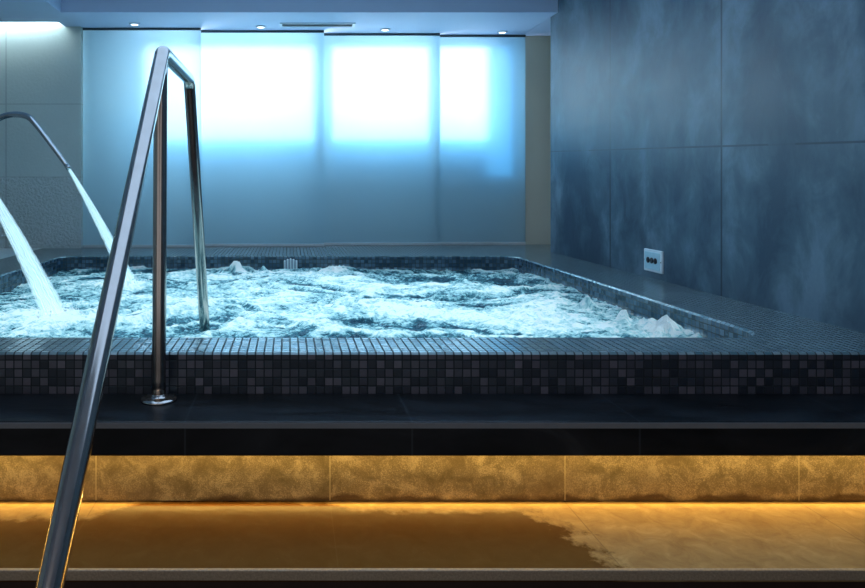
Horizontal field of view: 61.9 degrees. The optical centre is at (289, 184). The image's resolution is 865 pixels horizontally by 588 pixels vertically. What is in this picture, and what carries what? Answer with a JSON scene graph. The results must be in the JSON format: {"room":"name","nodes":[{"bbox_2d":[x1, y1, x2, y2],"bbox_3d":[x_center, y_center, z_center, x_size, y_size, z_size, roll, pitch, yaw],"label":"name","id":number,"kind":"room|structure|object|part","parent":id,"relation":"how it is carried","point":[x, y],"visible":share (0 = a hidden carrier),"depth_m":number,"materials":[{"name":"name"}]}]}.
{"room":"indoor spa pool","nodes":[
{"label":"indoor spa pool","id":0,"kind":"room"},
{"bbox_2d":[0,22,82,247],"bbox_3d":[-2.248,-0.332,5.425,1.303,2.237,0.150,0,0,0],"label":"wall","id":1,"kind":"structure","parent":0,"point":[41,63],"depth_m":5.35,"materials":[{"name":"grey tile"}]},
{"bbox_2d":[0,248,41,258],"bbox_3d":[-2.395,0.778,3.689,1.010,0.583,3.322,0,0,0],"label":"trim","id":2,"kind":"structure","parent":1,"relation":"attached to","point":[4,252],"depth_m":5.01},
{"bbox_2d":[525,36,550,243],"bbox_3d":[2.252,-0.350,5.745,0.695,1.714,0.110,0,0,0],"label":"wall","id":3,"kind":"structure","parent":0,"point":[537,48],"depth_m":5.69,"materials":[{"name":"grey paint"}]},
{"bbox_2d":[551,0,864,332],"bbox_3d":[1.970,-0.190,1.625,0.180,2.520,6.850,0,0,0],"label":"wall","id":4,"kind":"structure","parent":0,"point":[725,139],"depth_m":3.08,"materials":[{"name":"tile"}]},
{"bbox_2d":[0,0,557,35],"bbox_3d":[-0.225,-1.328,2.060,5.350,0.242,7.720,0,0,0],"label":"ceiling","id":5,"kind":"structure","parent":4,"relation":"attached to","point":[444,17],"depth_m":5.00,"materials":[{"name":"white paint"}]},
{"bbox_2d":[280,23,355,26],"bbox_3d":[0.206,-1.203,5.280,0.568,0.008,0.110,0,0,0],"label":"air vent","id":6,"kind":"object","parent":5,"relation":"attached to","point":[281,24],"visible":1,"depth_m":5.26,"materials":[{"name":"white metal"}]},
{"bbox_3d":[0.206,-1.203,5.296,0.528,0.004,0.006,0,0,0],"label":"blade","id":7,"kind":"part","parent":6,"relation":"part of","materials":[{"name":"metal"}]},
{"bbox_3d":[0.206,-1.203,5.264,0.528,0.004,0.006,0,0,0],"label":"blade","id":8,"kind":"part","parent":6,"relation":"part of","materials":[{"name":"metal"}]},
{"bbox_2d":[644,248,663,273],"bbox_3d":[1.870,0.394,3.608,0.020,0.115,0.178,0,0,0],"label":"control plate","id":9,"kind":"object","parent":4,"relation":"attached to","point":[653,259],"visible":1,"depth_m":3.58,"materials":[{"name":"white plastic"}]},
{"bbox_3d":[1.867,0.394,3.608,0.004,0.090,0.150,0,0,0],"label":"panel","id":10,"kind":"part","parent":9,"relation":"part of","materials":[{"name":"silver metal"}]},
{"bbox_3d":[-0.150,1.120,2.075,5.500,0.100,7.750,0,0,0],"label":"floor","id":11,"kind":"structure","parent":0,"visible":0},
{"bbox_2d":[35,46,209,587],"bbox_3d":[-0.365,0.344,1.704,0.110,1.481,2.370,0,0,-1],"label":"handrail","id":12,"kind":"object","parent":11,"relation":"on","point":[53,570],"visible":0.98,"depth_m":1.61,"materials":[{"name":"metal"}]},
{"bbox_3d":[-0.366,0.128,1.968,0.043,0.946,0.048,0,0,0],"label":"post","id":13,"kind":"part","parent":12,"relation":"part of","materials":[{"name":"metal"}]},
{"bbox_2d":[0,456,864,587],"bbox_3d":[-0.510,0.882,1.786,4.780,0.376,0.481,0,0,0],"label":"stone step","id":14,"kind":"structure","parent":11,"relation":"on","point":[143,521],"depth_m":1.80,"materials":[{"name":"golden brown stone"}]},
{"bbox_2d":[0,394,864,455],"bbox_3d":[-0.510,0.649,1.906,4.780,0.089,0.242,0,0,0],"label":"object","id":15,"kind":"structure","parent":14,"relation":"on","point":[30,424],"depth_m":1.79,"materials":[{"name":"black tile"}]},
{"bbox_2d":[0,248,864,393],"bbox_3d":[-0.005,0.862,3.687,3.770,0.750,3.317,0,0,0],"label":"hot tub","id":16,"kind":"object","parent":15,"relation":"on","point":[744,348],"visible":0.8,"depth_m":2.03,"materials":[{"name":"tile"}]},
{"bbox_2d":[0,111,71,170],"bbox_3d":[-1.544,0.035,4.000,0.592,0.905,0.080,0,0,0],"label":"spout","id":17,"kind":"object","parent":16,"relation":"on","point":[14,114],"visible":1,"depth_m":3.99,"materials":[{"name":"silver metal"}]},
{"bbox_2d":[284,258,297,268],"bbox_3d":[0.004,0.568,4.755,0.094,0.134,0.027,0,0,0],"label":"grille","id":18,"kind":"object","parent":16,"relation":"attached to","point":[290,263],"visible":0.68,"depth_m":4.75,"materials":[{"name":"white plastic"}]},
{"bbox_2d":[0,261,702,337],"bbox_3d":[-0.014,0.553,3.499,3.068,0.112,2.524,0,0,0],"label":"water","id":19,"kind":"object","parent":16,"relation":"in","point":[332,301],"visible":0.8,"depth_m":3.17,"materials":[{"name":"liquid"}]},
{"bbox_2d":[0,199,84,318],"bbox_3d":[-1.089,0.257,2.952,0.423,0.701,0.366,0,0,-30],"label":"water jet","id":20,"kind":"object","parent":19,"relation":"on","point":[44,294],"visible":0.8,"depth_m":2.96,"materials":[{"name":"white liquid"}]},
{"bbox_2d":[68,169,151,285],"bbox_3d":[-0.992,0.255,4.035,0.497,0.696,0.272,0,0,20],"label":"water jet","id":21,"kind":"object","parent":19,"relation":"on","point":[105,233],"visible":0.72,"depth_m":3.98,"materials":[{"name":"white liquid"}]},
{"bbox_2d":[205,244,550,251],"bbox_3d":[0.427,0.487,5.425,4.046,0.001,0.749,0,0,0],"label":"trim","id":22,"kind":"structure","parent":16,"relation":"on","point":[547,247],"depth_m":5.50,"materials":[{"name":"tile"}]},
{"bbox_2d":[83,28,200,247],"bbox_3d":[-1.142,-0.360,5.401,0.910,1.694,0.022,0,0,0],"label":"glass panel","id":23,"kind":"object","parent":22,"relation":"on","point":[117,62],"visible":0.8,"depth_m":5.40,"materials":[{"name":"glass"}]},
{"bbox_3d":[-1.142,0.476,5.401,0.910,0.022,0.022,0,0,0],"label":"rail","id":24,"kind":"part","parent":23,"relation":"part of","materials":[{"name":"grey metal"}]},
{"bbox_3d":[-1.142,-1.198,5.401,0.910,0.018,0.022,0,0,0],"label":"rail","id":25,"kind":"part","parent":23,"relation":"part of","materials":[{"name":"metal"}]},
{"bbox_2d":[201,30,323,246],"bbox_3d":[-0.216,-0.360,5.488,0.967,1.694,0.022,0,0,0],"label":"glass panel","id":26,"kind":"object","parent":22,"relation":"on","point":[262,91],"visible":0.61,"depth_m":5.49,"materials":[{"name":"glass"}]},
{"bbox_3d":[-0.216,-1.198,5.488,0.967,0.018,0.022,0,0,0],"label":"rail","id":27,"kind":"part","parent":26,"relation":"part of","materials":[{"name":"metal"}]},
{"bbox_3d":[-0.216,0.476,5.488,0.967,0.022,0.022,0,0,0],"label":"rail","id":28,"kind":"part","parent":26,"relation":"part of","materials":[{"name":"grey metal"}]},
{"bbox_2d":[324,33,439,244],"bbox_3d":[0.729,-0.360,5.597,0.941,1.694,0.022,0,0,0],"label":"glass panel","id":29,"kind":"object","parent":22,"relation":"on","point":[382,90],"visible":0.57,"depth_m":5.60,"materials":[{"name":"glass"}]},
{"bbox_3d":[0.729,-1.198,5.597,0.941,0.018,0.022,0,0,0],"label":"rail","id":30,"kind":"part","parent":29,"relation":"part of","materials":[{"name":"metal"}]},
{"bbox_3d":[0.729,0.476,5.597,0.941,0.022,0.022,0,0,0],"label":"rail","id":31,"kind":"part","parent":29,"relation":"part of","materials":[{"name":"grey metal"}]},
{"bbox_2d":[440,35,525,244],"bbox_3d":[1.544,-0.360,5.651,0.712,1.694,0.022,0,0,0],"label":"glass panel","id":32,"kind":"object","parent":22,"relation":"on","point":[482,77],"visible":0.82,"depth_m":5.65,"materials":[{"name":"glass"}]},
{"bbox_3d":[1.544,-1.198,5.651,0.712,0.018,0.022,0,0,0],"label":"rail","id":33,"kind":"part","parent":32,"relation":"part of","materials":[{"name":"metal"}]},
{"bbox_3d":[1.544,0.476,5.651,0.712,0.022,0.022,0,0,0],"label":"rail","id":34,"kind":"part","parent":32,"relation":"part of","materials":[{"name":"grey metal"}]}
]}

